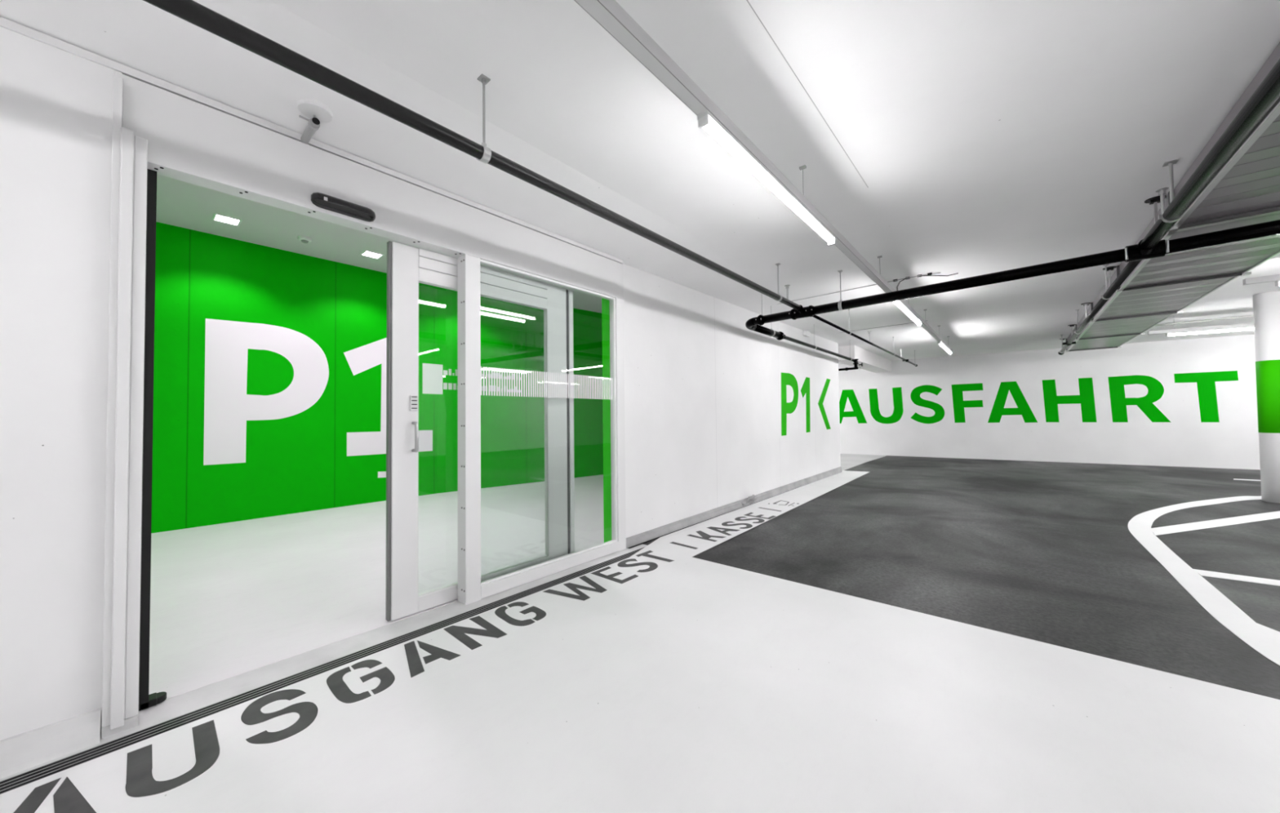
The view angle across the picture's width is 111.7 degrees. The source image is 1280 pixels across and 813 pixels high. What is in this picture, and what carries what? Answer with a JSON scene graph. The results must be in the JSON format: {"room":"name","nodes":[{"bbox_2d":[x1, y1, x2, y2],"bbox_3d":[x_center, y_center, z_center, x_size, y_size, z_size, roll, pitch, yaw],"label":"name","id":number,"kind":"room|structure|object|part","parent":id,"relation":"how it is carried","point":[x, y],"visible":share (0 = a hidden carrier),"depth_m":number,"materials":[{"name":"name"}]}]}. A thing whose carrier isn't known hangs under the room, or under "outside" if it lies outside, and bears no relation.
{"room":"parking garage","nodes":[
{"label":"parking garage","id":0,"kind":"room"},
{"bbox_2d":[0,26,122,740],"bbox_3d":[-4.315,-0.093,-0.410,0.280,2.800,6.145,-2,-2,41],"label":"wall","id":1,"kind":"structure","parent":0,"point":[56,104],"depth_m":1.70,"materials":[{"name":"white paint"}]},
{"bbox_2d":[0,707,101,778],"bbox_3d":[-4.171,1.249,-0.570,0.105,0.105,6.120,-2,-2,41],"label":"baseboard","id":2,"kind":"structure","parent":1,"relation":"attached to","point":[19,753],"depth_m":1.65,"materials":[{"name":"white paint"}]},
{"bbox_2d":[0,16,622,263],"bbox_3d":[-3.219,-1.462,0.738,0.068,0.034,9.285,-2,-2,41],"label":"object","id":3,"kind":"structure","parent":1,"relation":"attached to","point":[6,24],"depth_m":2.17,"materials":[{"name":"white metal"}]},
{"bbox_2d":[151,222,603,533],"bbox_3d":[-2.601,-0.330,7.723,1.200,3.620,11.500,-2,-2,41],"label":"wall","id":4,"kind":"structure","parent":0,"point":[298,463],"depth_m":6.12,"materials":[{"name":"paint"}]},
{"bbox_2d":[203,318,432,465],"bbox_3d":[-4.403,-0.191,6.312,0.002,1.849,2.736,-2,-2,41],"label":"lettering","id":5,"kind":"object","parent":4,"relation":"attached to","point":[228,406],"depth_m":5.66,"materials":[{"name":"white paint"}]},
{"bbox_2d":[377,471,386,477],"bbox_3d":[-3.906,1.066,6.844,0.002,0.117,0.413,-2,-2,41],"label":"outlet","id":6,"kind":"object","parent":4,"relation":"attached to","point":[380,474],"depth_m":6.73,"materials":[{"name":"white paint"}]},
{"bbox_2d":[155,174,601,313],"bbox_3d":[-1.354,-2.198,6.709,4.500,0.120,11.850,-2,-2,41],"label":"ceiling","id":7,"kind":"structure","parent":0,"point":[182,204],"depth_m":5.20,"materials":[{"name":"white paint"}]},
{"bbox_2d":[211,213,242,226],"bbox_3d":[-4.734,-2.139,4.973,0.230,0.008,0.230,-2,-2,41],"label":"recessed light","id":8,"kind":"object","parent":7,"relation":"in","point":[217,217],"visible":1,"depth_m":4.97,"materials":[{"name":"white plastic"}]},
{"bbox_3d":[-4.734,-2.140,4.973,0.190,0.004,0.190,-2,-2,41],"label":"panel","id":9,"kind":"part","parent":8,"relation":"part of","materials":[{"name":"white plastic"}]},
{"bbox_2d":[297,235,311,243],"bbox_3d":[-4.244,-2.106,5.495,0.140,0.060,0.140,-2,-2,41],"label":"smoke detector","id":10,"kind":"object","parent":7,"relation":"attached to","point":[304,239],"visible":1,"depth_m":5.46,"materials":[{"name":"white plastic"}]},
{"bbox_2d":[360,249,384,258],"bbox_3d":[-3.748,-2.123,6.071,0.230,0.008,0.230,-2,-2,41],"label":"recessed light","id":11,"kind":"object","parent":7,"relation":"in","point":[366,253],"visible":1,"depth_m":6.07,"materials":[{"name":"white plastic"}]},
{"bbox_3d":[-3.748,-2.124,6.071,0.190,0.004,0.190,-2,-2,41],"label":"panel","id":12,"kind":"part","parent":11,"relation":"part of","materials":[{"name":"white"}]},
{"bbox_2d":[0,0,875,342],"bbox_3d":[-0.765,-1.572,3.269,1.050,0.247,16.320,-2,-2,41],"label":"ceiling","id":13,"kind":"structure","parent":0,"point":[140,35],"depth_m":2.27,"materials":[{"name":"paint"}]},
{"bbox_2d":[298,115,319,144],"bbox_3d":[-1.738,-1.450,2.253,0.255,0.078,0.083,-2,-2,41],"label":"security camera","id":14,"kind":"object","parent":13,"relation":"attached to","point":[313,124],"visible":0.97,"depth_m":2.22,"materials":[{"name":"grey plastic"}]},
{"bbox_2d":[297,98,333,122],"bbox_3d":[-1.642,-1.497,2.195,0.150,0.028,0.150,-2,-2,41],"label":"ceiling rose","id":15,"kind":"object","parent":13,"relation":"attached to","point":[308,108],"visible":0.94,"depth_m":2.18,"materials":[{"name":"white plastic"}]},
{"bbox_2d":[813,324,817,349],"bbox_3d":[3.075,-1.244,7.665,0.076,0.466,0.044,-2,-2,41],"label":"hanger","id":16,"kind":"object","parent":13,"relation":"hanging from","point":[814,324],"visible":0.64,"depth_m":7.66,"materials":[{"name":"silver metal"}]},
{"bbox_3d":[4.510,-1.218,9.332,0.076,0.470,0.044,-2,-2,41],"label":"hanger","id":17,"kind":"object","parent":13,"relation":"hanging from","visible":0},
{"bbox_2d":[745,219,1279,361],"bbox_3d":[5.639,-1.187,5.297,7.112,0.245,5.239,-2,-2,41],"label":"pipe","id":18,"kind":"object","parent":17,"relation":"hanging from","point":[1133,252],"visible":0.95,"depth_m":3.83,"materials":[{"name":"black metal"}]},
{"bbox_2d":[838,359,862,370],"bbox_3d":[4.449,-0.915,9.869,1.110,0.240,0.140,-2,-2,41],"label":"shutoff valve","id":19,"kind":"object","parent":18,"relation":"attached to","point":[855,362],"visible":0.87,"depth_m":9.58,"materials":[{"name":"black paint"}]},
{"bbox_2d":[601,297,611,542],"bbox_3d":[-0.333,0.116,4.346,0.100,2.520,0.014,-2,-2,41],"label":"wall reveal","id":20,"kind":"structure","parent":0,"point":[605,303],"depth_m":4.34,"materials":[{"name":"green paint"}]},
{"bbox_2d":[0,455,1279,781],"bbox_3d":[3.981,1.364,3.349,16.800,0.126,22.700,-2,-2,41],"label":"floor","id":21,"kind":"structure","parent":0,"point":[1046,552],"depth_m":3.73,"materials":[{"name":"concrete"}]},
{"bbox_2d":[140,691,166,708],"bbox_3d":[-2.192,1.319,1.953,0.070,0.030,0.083,-2,-2,41],"label":"floor guide","id":22,"kind":"object","parent":21,"relation":"on","point":[154,699],"visible":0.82,"depth_m":1.95,"materials":[{"name":"black rubber"}]},
{"bbox_2d":[0,546,644,794],"bbox_3d":[-2.909,1.315,0.705,0.100,0.007,9.700,-2,-2,41],"label":"drain","id":23,"kind":"object","parent":21,"relation":"on","point":[25,778],"visible":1,"depth_m":1.99,"materials":[{"name":"silver metal"}]},
{"bbox_2d":[0,470,1279,812],"bbox_3d":[3.776,1.213,-0.419,12.190,0.001,16.720,-2,-2,41],"label":"floor","id":24,"kind":"structure","parent":21,"relation":"on","point":[687,684],"depth_m":1.78,"materials":[{"name":"white paint"}]},
{"bbox_2d":[13,601,546,812],"bbox_3d":[-1.357,1.327,2.100,0.416,0.001,2.074,-2,-2,41],"label":"lettering","id":25,"kind":"object","parent":24,"relation":"on","point":[140,782],"depth_m":1.81,"materials":[{"name":"grey paint"}]},
{"bbox_2d":[542,550,674,600],"bbox_3d":[-0.177,1.347,3.511,0.366,0.001,1.238,-2,-2,41],"label":"lettering","id":26,"kind":"object","parent":24,"relation":"on","point":[653,566],"depth_m":3.38,"materials":[{"name":"grey paint"}]},
{"bbox_2d":[671,542,697,549],"bbox_3d":[0.430,1.358,4.244,0.320,0.001,0.052,-2,-2,42],"label":"bar","id":27,"kind":"object","parent":24,"relation":"on","point":[674,543],"visible":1,"depth_m":4.23,"materials":[{"name":"grey paint"}]},
{"bbox_2d":[687,512,776,542],"bbox_3d":[1.095,1.369,5.011,0.387,0.001,1.440,-2,-2,41],"label":"lettering","id":28,"kind":"object","parent":24,"relation":"on","point":[704,536],"depth_m":4.88,"materials":[{"name":"grey paint"}]},
{"bbox_2d":[773,500,798,506],"bbox_3d":[2.068,1.387,6.215,0.360,0.001,0.369,-2,-2,41],"label":"lettering","id":29,"kind":"object","parent":24,"relation":"on","point":[780,500],"depth_m":6.21,"materials":[{"name":"grey paint"}]},
{"bbox_2d":[1128,496,1279,665],"bbox_3d":[6.830,1.310,4.882,9.832,0.003,1.494,0,-2,-30],"label":"road marking","id":30,"kind":"object","parent":21,"relation":"on","point":[1264,640],"depth_m":3.35,"materials":[{"name":"white paint"}]},
{"bbox_2d":[1233,478,1260,480],"bbox_3d":[11.224,1.332,7.799,0.743,0.003,0.161,-2,-2,34],"label":"road marking","id":31,"kind":"object","parent":21,"relation":"on","point":[1233,478],"visible":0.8,"depth_m":7.93,"materials":[{"name":"white paint"}]},
{"bbox_2d":[1252,290,1279,502],"bbox_3d":[8.948,-0.137,5.902,0.639,2.900,0.264,-2,-2,41],"label":"pillar","id":32,"kind":"structure","parent":21,"relation":"on","point":[1266,305],"depth_m":5.99,"materials":[{"name":"white paint"}]},
{"bbox_2d":[622,263,840,537],"bbox_3d":[2.021,-0.022,6.994,0.220,2.870,7.065,-2,-2,41],"label":"wall","id":33,"kind":"structure","parent":0,"point":[703,388],"depth_m":5.47,"materials":[{"name":"white paint"}]},
{"bbox_2d":[626,466,841,548],"bbox_3d":[2.139,1.347,6.870,0.075,0.125,7.050,-2,-2,41],"label":"baseboard","id":34,"kind":"structure","parent":33,"relation":"attached to","point":[640,538],"depth_m":5.46,"materials":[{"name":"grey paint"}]},
{"bbox_2d":[741,494,756,506],"bbox_3d":[1.552,1.323,6.135,0.067,0.119,0.425,-2,-2,41],"label":"plaster","id":35,"kind":"object","parent":33,"relation":"attached to","point":[752,498],"visible":1,"depth_m":6.13,"materials":[{"name":"white paint"}]},
{"bbox_2d":[781,372,831,435],"bbox_3d":[3.185,-0.046,8.176,0.002,1.095,2.609,-2,-2,41],"label":"lettering","id":36,"kind":"object","parent":33,"relation":"attached to","point":[787,379],"depth_m":7.67,"materials":[{"name":"green paint"}]},
{"bbox_2d":[803,330,810,337],"bbox_3d":[3.113,-1.358,8.095,0.060,0.090,0.200,-2,-2,41],"label":"junction box","id":37,"kind":"object","parent":33,"relation":"attached to","point":[806,333],"visible":1,"depth_m":8.03,"materials":[{"name":"white plastic"}]},
{"bbox_2d":[269,0,1279,364],"bbox_3d":[3.916,-1.668,3.382,16.800,0.150,22.600,-2,-2,41],"label":"ceiling","id":38,"kind":"structure","parent":0,"point":[984,136],"depth_m":2.39,"materials":[{"name":"paint"}]},
{"bbox_2d":[475,73,491,164],"bbox_3d":[-0.752,-1.372,2.083,0.082,0.402,0.044,-2,-2,41],"label":"hanger","id":39,"kind":"object","parent":38,"relation":"hanging from","point":[486,156],"visible":0.82,"depth_m":2.07,"materials":[{"name":"silver metal"}]},
{"bbox_3d":[-0.748,-1.405,2.079,0.012,0.337,0.011,-2,-2,41],"label":"rod","id":40,"kind":"part","parent":39,"relation":"part of","materials":[{"name":"silver metal"}]},
{"bbox_3d":[-0.750,-1.563,2.083,0.044,0.020,0.044,-2,-2,41],"label":"ceiling plate","id":41,"kind":"part","parent":39,"relation":"part of","materials":[{"name":"silver metal"}]},
{"bbox_2d":[142,0,917,366],"bbox_3d":[0.879,-1.256,3.963,0.120,0.228,19.325,-2,-2,41],"label":"pipe","id":42,"kind":"object","parent":39,"relation":"hanging from","point":[191,11],"visible":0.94,"depth_m":1.78,"materials":[{"name":"black metal"}]},
{"bbox_2d":[573,0,952,354],"bbox_3d":[1.061,-1.403,2.835,0.057,0.345,17.850,-2,-2,41],"label":"light trunking","id":43,"kind":"object","parent":38,"relation":"hanging from","point":[608,14],"depth_m":2.01,"materials":[{"name":"grey metal"}]},
{"bbox_3d":[0.864,-1.262,2.600,0.054,0.056,1.800,-2,-2,41],"label":"linear light","id":44,"kind":"part","parent":43,"relation":"part of","materials":[{"name":"white plastic"}]},
{"bbox_3d":[3.494,-1.218,5.654,0.054,0.056,1.800,-2,-2,41],"label":"linear light","id":45,"kind":"part","parent":43,"relation":"part of","materials":[{"name":"white plastic"}]},
{"bbox_3d":[6.137,-1.174,8.722,0.054,0.056,1.800,-2,-2,41],"label":"linear light","id":46,"kind":"part","parent":43,"relation":"part of","materials":[{"name":"white plastic"}]},
{"bbox_2d":[774,262,782,301],"bbox_3d":[1.485,-1.335,4.680,0.082,0.402,0.044,-2,-2,41],"label":"hanger","id":47,"kind":"object","parent":38,"relation":"hanging from","point":[779,264],"visible":0.69,"depth_m":4.67,"materials":[{"name":"silver metal"}]},
{"bbox_3d":[1.489,-1.368,4.676,0.012,0.337,0.011,-2,-2,41],"label":"rod","id":48,"kind":"part","parent":47,"relation":"part of","materials":[{"name":"silver metal"}]},
{"bbox_2d":[746,0,868,187],"bbox_3d":[0.918,-1.586,2.281,0.004,0.001,2.220,-2,-2,41],"label":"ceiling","id":49,"kind":"structure","parent":38,"relation":"attached to","point":[746,0],"depth_m":2.11,"materials":[{"name":"grey paint"}]},
{"bbox_2d":[837,270,843,311],"bbox_3d":[2.272,-1.314,4.917,0.044,0.450,0.120,-2,-2,41],"label":"hanger","id":50,"kind":"object","parent":38,"relation":"hanging from","point":[839,304],"visible":0.94,"depth_m":4.91,"materials":[{"name":"silver metal"}]},
{"bbox_3d":[2.276,-1.365,4.923,0.012,0.347,0.011,-2,-2,41],"label":"rod","id":51,"kind":"part","parent":50,"relation":"part of","materials":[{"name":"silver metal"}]},
{"bbox_2d":[777,272,940,304],"bbox_3d":[2.641,-1.505,5.666,2.121,0.028,0.052,-2,-2,41],"label":"cable conduit","id":52,"kind":"object","parent":38,"relation":"attached to","point":[935,273],"visible":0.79,"depth_m":5.53,"materials":[{"name":"silver metal"}]},
{"bbox_2d":[838,345,891,373],"bbox_3d":[6.274,-1.245,11.970,0.450,0.340,4.300,-2,-2,41],"label":"beam","id":53,"kind":"structure","parent":38,"relation":"attached to","point":[873,362],"depth_m":11.16,"materials":[{"name":"paint"}]},
{"bbox_2d":[840,320,926,333],"bbox_3d":[4.410,-1.470,8.088,1.600,0.025,0.010,-2,-2,41],"label":"cable conduit","id":54,"kind":"object","parent":38,"relation":"attached to","point":[925,321],"visible":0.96,"depth_m":8.02,"materials":[{"name":"silver metal"}]},
{"bbox_2d":[896,272,958,290],"bbox_3d":[3.376,-1.435,5.081,0.629,0.218,0.111,-1,-1,19],"label":"loose cable","id":55,"kind":"object","parent":38,"relation":"hanging from","point":[957,273],"visible":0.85,"depth_m":5.05,"materials":[{"name":"black plastic"}]},
{"bbox_2d":[1067,324,1075,341],"bbox_3d":[8.077,-1.374,8.109,0.110,0.304,0.110,-2,-2,41],"label":"hanger","id":56,"kind":"object","parent":38,"relation":"hanging from","point":[1072,325],"visible":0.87,"depth_m":8.10,"materials":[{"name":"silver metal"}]},
{"bbox_2d":[1073,309,1079,333],"bbox_3d":[6.975,-1.349,6.920,0.084,0.386,0.044,-2,-2,41],"label":"hanger","id":57,"kind":"object","parent":38,"relation":"hanging from","point":[1076,309],"visible":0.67,"depth_m":6.91,"materials":[{"name":"silver metal"}]},
{"bbox_2d":[1100,263,1111,299],"bbox_3d":[5.163,-1.380,4.811,0.084,0.386,0.044,-2,-2,41],"label":"hanger","id":58,"kind":"object","parent":38,"relation":"hanging from","point":[1104,265],"visible":0.64,"depth_m":4.81,"materials":[{"name":"silver metal"}]},
{"bbox_3d":[5.168,-1.413,4.808,0.012,0.318,0.011,-2,-2,41],"label":"rod","id":59,"kind":"part","parent":58,"relation":"part of","materials":[{"name":"silver metal"}]},
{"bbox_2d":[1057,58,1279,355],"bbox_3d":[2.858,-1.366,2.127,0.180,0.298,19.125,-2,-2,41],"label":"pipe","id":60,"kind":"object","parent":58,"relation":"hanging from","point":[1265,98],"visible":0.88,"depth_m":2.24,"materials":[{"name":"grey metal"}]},
{"bbox_2d":[1102,266,1116,294],"bbox_3d":[5.323,-1.420,4.912,0.110,0.304,0.110,-2,-2,41],"label":"hanger","id":61,"kind":"object","parent":38,"relation":"hanging from","point":[1108,268],"visible":0.74,"depth_m":4.90,"materials":[{"name":"grey metal"}]},
{"bbox_3d":[5.322,-1.557,4.915,0.110,0.030,0.110,-2,-2,41],"label":"ceiling plate","id":62,"kind":"part","parent":61,"relation":"part of","materials":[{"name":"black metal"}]},
{"bbox_2d":[1144,195,1166,237],"bbox_3d":[3.959,-1.442,3.329,0.110,0.304,0.110,-2,-2,41],"label":"hanger","id":63,"kind":"object","parent":38,"relation":"hanging from","point":[1155,200],"visible":0.68,"depth_m":3.32,"materials":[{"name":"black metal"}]},
{"bbox_3d":[3.958,-1.579,3.332,0.110,0.030,0.110,-2,-2,41],"label":"ceiling plate","id":64,"kind":"part","parent":63,"relation":"part of","materials":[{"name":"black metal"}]},
{"bbox_2d":[1158,159,1184,222],"bbox_3d":[3.478,-1.405,2.845,0.108,0.391,0.060,-2,-2,41],"label":"hanger","id":65,"kind":"object","parent":38,"relation":"hanging from","point":[1170,163],"visible":0.62,"depth_m":2.84,"materials":[{"name":"silver metal"}]},
{"bbox_3d":[3.480,-1.591,2.846,0.060,0.020,0.060,-2,-2,41],"label":"ceiling plate","id":66,"kind":"part","parent":65,"relation":"part of","materials":[{"name":"silver metal"}]},
{"bbox_3d":[3.482,-1.451,2.842,0.018,0.300,0.017,-2,-2,41],"label":"rod","id":67,"kind":"part","parent":65,"relation":"part of","materials":[{"name":"silver metal"}]},
{"bbox_2d":[1065,42,1279,351],"bbox_3d":[3.429,-1.461,1.905,0.990,0.293,19.330,-2,-2,41],"label":"cable tray","id":68,"kind":"object","parent":38,"relation":"hanging from","point":[1246,191],"visible":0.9,"depth_m":3.67,"materials":[{"name":"grey metal"}]},
{"bbox_2d":[1147,315,1253,336],"bbox_3d":[9.987,-1.403,6.883,2.600,0.344,0.084,-1,-2,33],"label":"light trunking","id":69,"kind":"object","parent":38,"relation":"hanging from","point":[1242,325],"depth_m":7.22,"materials":[{"name":"white"}]},
{"bbox_3d":[9.995,-1.317,6.893,2.600,0.060,0.056,-1,-2,33],"label":"rail","id":70,"kind":"part","parent":69,"relation":"part of","materials":[{"name":"white metal"}]},
{"bbox_3d":[9.811,-1.255,6.977,1.800,0.056,0.056,-1,-2,33],"label":"linear light","id":71,"kind":"part","parent":69,"relation":"part of","materials":[{"name":"white plastic"}]},
{"bbox_2d":[1154,315,1253,326],"bbox_3d":[11.133,-1.562,6.701,4.802,0.024,0.024,-2,-2,43],"label":"ceiling pipe","id":72,"kind":"object","parent":38,"relation":"attached to","point":[1250,315],"visible":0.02,"depth_m":7.70,"materials":[{"name":"silver metal"}]},
{"bbox_2d":[1242,274,1279,286],"bbox_3d":[7.500,-1.448,3.861,2.600,0.344,0.070,-2,-2,37],"label":"light trunking","id":73,"kind":"object","parent":38,"relation":"hanging from","point":[1270,278],"depth_m":4.55,"materials":[{"name":"white metal"}]},
{"bbox_3d":[7.336,-1.299,3.972,1.800,0.056,0.055,-2,-2,37],"label":"linear light","id":74,"kind":"part","parent":73,"relation":"part of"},
{"bbox_2d":[840,453,886,470],"bbox_3d":[4.278,1.525,12.917,4.560,0.001,4.890,-2,-2,41],"label":"floor","id":75,"kind":"structure","parent":0,"point":[847,461],"depth_m":12.27,"materials":[{"name":"white paint"}]},
{"bbox_2d":[838,333,1260,469],"bbox_3d":[10.706,-0.030,11.210,16.800,2.900,1.642,-2,-2,41],"label":"wall","id":76,"kind":"structure","parent":0,"point":[1185,441],"depth_m":10.91,"materials":[{"name":"paint"}]},
{"bbox_2d":[839,370,1238,423],"bbox_3d":[9.669,-0.107,11.820,8.222,1.162,0.002,-2,-2,36],"label":"lettering","id":77,"kind":"object","parent":76,"relation":"attached to","point":[1206,381],"depth_m":11.13,"materials":[{"name":"green paint"}]},
{"bbox_3d":[-1.316,-1.302,3.152,0.235,0.280,3.140,-2,-2,41],"label":"lintel","id":78,"kind":"object","parent":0,"visible":0},
{"bbox_2d":[101,71,626,738],"bbox_3d":[-1.230,-0.024,3.045,0.266,2.757,3.162,-2,-2,41],"label":"door frame","id":79,"kind":"structure","parent":78,"relation":"attached to","point":[156,131],"depth_m":2.14,"materials":[{"name":"white metal"}]},
{"bbox_3d":[-2.223,-0.043,1.830,0.147,2.670,0.025,-2,-2,41],"label":"casing","id":80,"kind":"part","parent":79,"relation":"part of","materials":[{"name":"white metal"}]},
{"bbox_3d":[-2.196,0.072,1.842,0.166,2.470,0.037,-2,-2,41],"label":"casing","id":81,"kind":"part","parent":79,"relation":"part of","materials":[{"name":"white metal"}]},
{"bbox_3d":[-2.180,0.070,1.878,0.144,2.445,0.038,-2,-2,41],"label":"casing","id":82,"kind":"part","parent":79,"relation":"part of","materials":[{"name":"white metal"}]},
{"bbox_2d":[311,192,375,222],"bbox_3d":[-1.661,-1.127,2.447,0.044,0.080,0.310,-2,-2,41],"label":"sensor","id":83,"kind":"object","parent":79,"relation":"attached to","point":[322,201],"visible":1,"depth_m":2.43,"materials":[{"name":"black plastic"}]},
{"bbox_3d":[-1.203,0.150,3.055,0.115,2.410,0.112,-2,-2,41],"label":"post","id":84,"kind":"part","parent":79,"relation":"part of","materials":[{"name":"white metal"}]},
{"bbox_2d":[386,240,574,621],"bbox_3d":[-1.076,0.151,3.291,0.112,2.393,1.510,-2,-2,41],"label":"door","id":85,"kind":"structure","parent":79,"relation":"attached to","point":[407,266],"depth_m":2.90,"materials":[{"name":"white metal"}]},
{"bbox_3d":[-1.476,-0.022,2.833,0.012,0.100,0.045,-2,-2,41],"label":"lock plate","id":86,"kind":"part","parent":85,"relation":"part of","materials":[{"name":"grey metal"}]},
{"bbox_3d":[-1.455,0.197,2.811,0.062,0.202,0.022,-2,-2,41],"label":"handle","id":87,"kind":"part","parent":85,"relation":"part of","materials":[{"name":"silver metal"}]},
{"bbox_3d":[-1.144,-0.938,3.294,0.058,0.215,1.047,-2,-2,41],"label":"rail","id":88,"kind":"part","parent":85,"relation":"part of","materials":[{"name":"white metal"}]},
{"bbox_3d":[-1.123,1.300,3.243,0.050,0.093,1.047,-2,-2,41],"label":"rail","id":89,"kind":"part","parent":85,"relation":"part of","materials":[{"name":"white metal"}]},
{"bbox_3d":[-0.687,1.309,3.586,0.080,0.090,1.391,-2,-2,41],"label":"rail","id":90,"kind":"part","parent":79,"relation":"part of","materials":[{"name":"white metal"}]}
]}

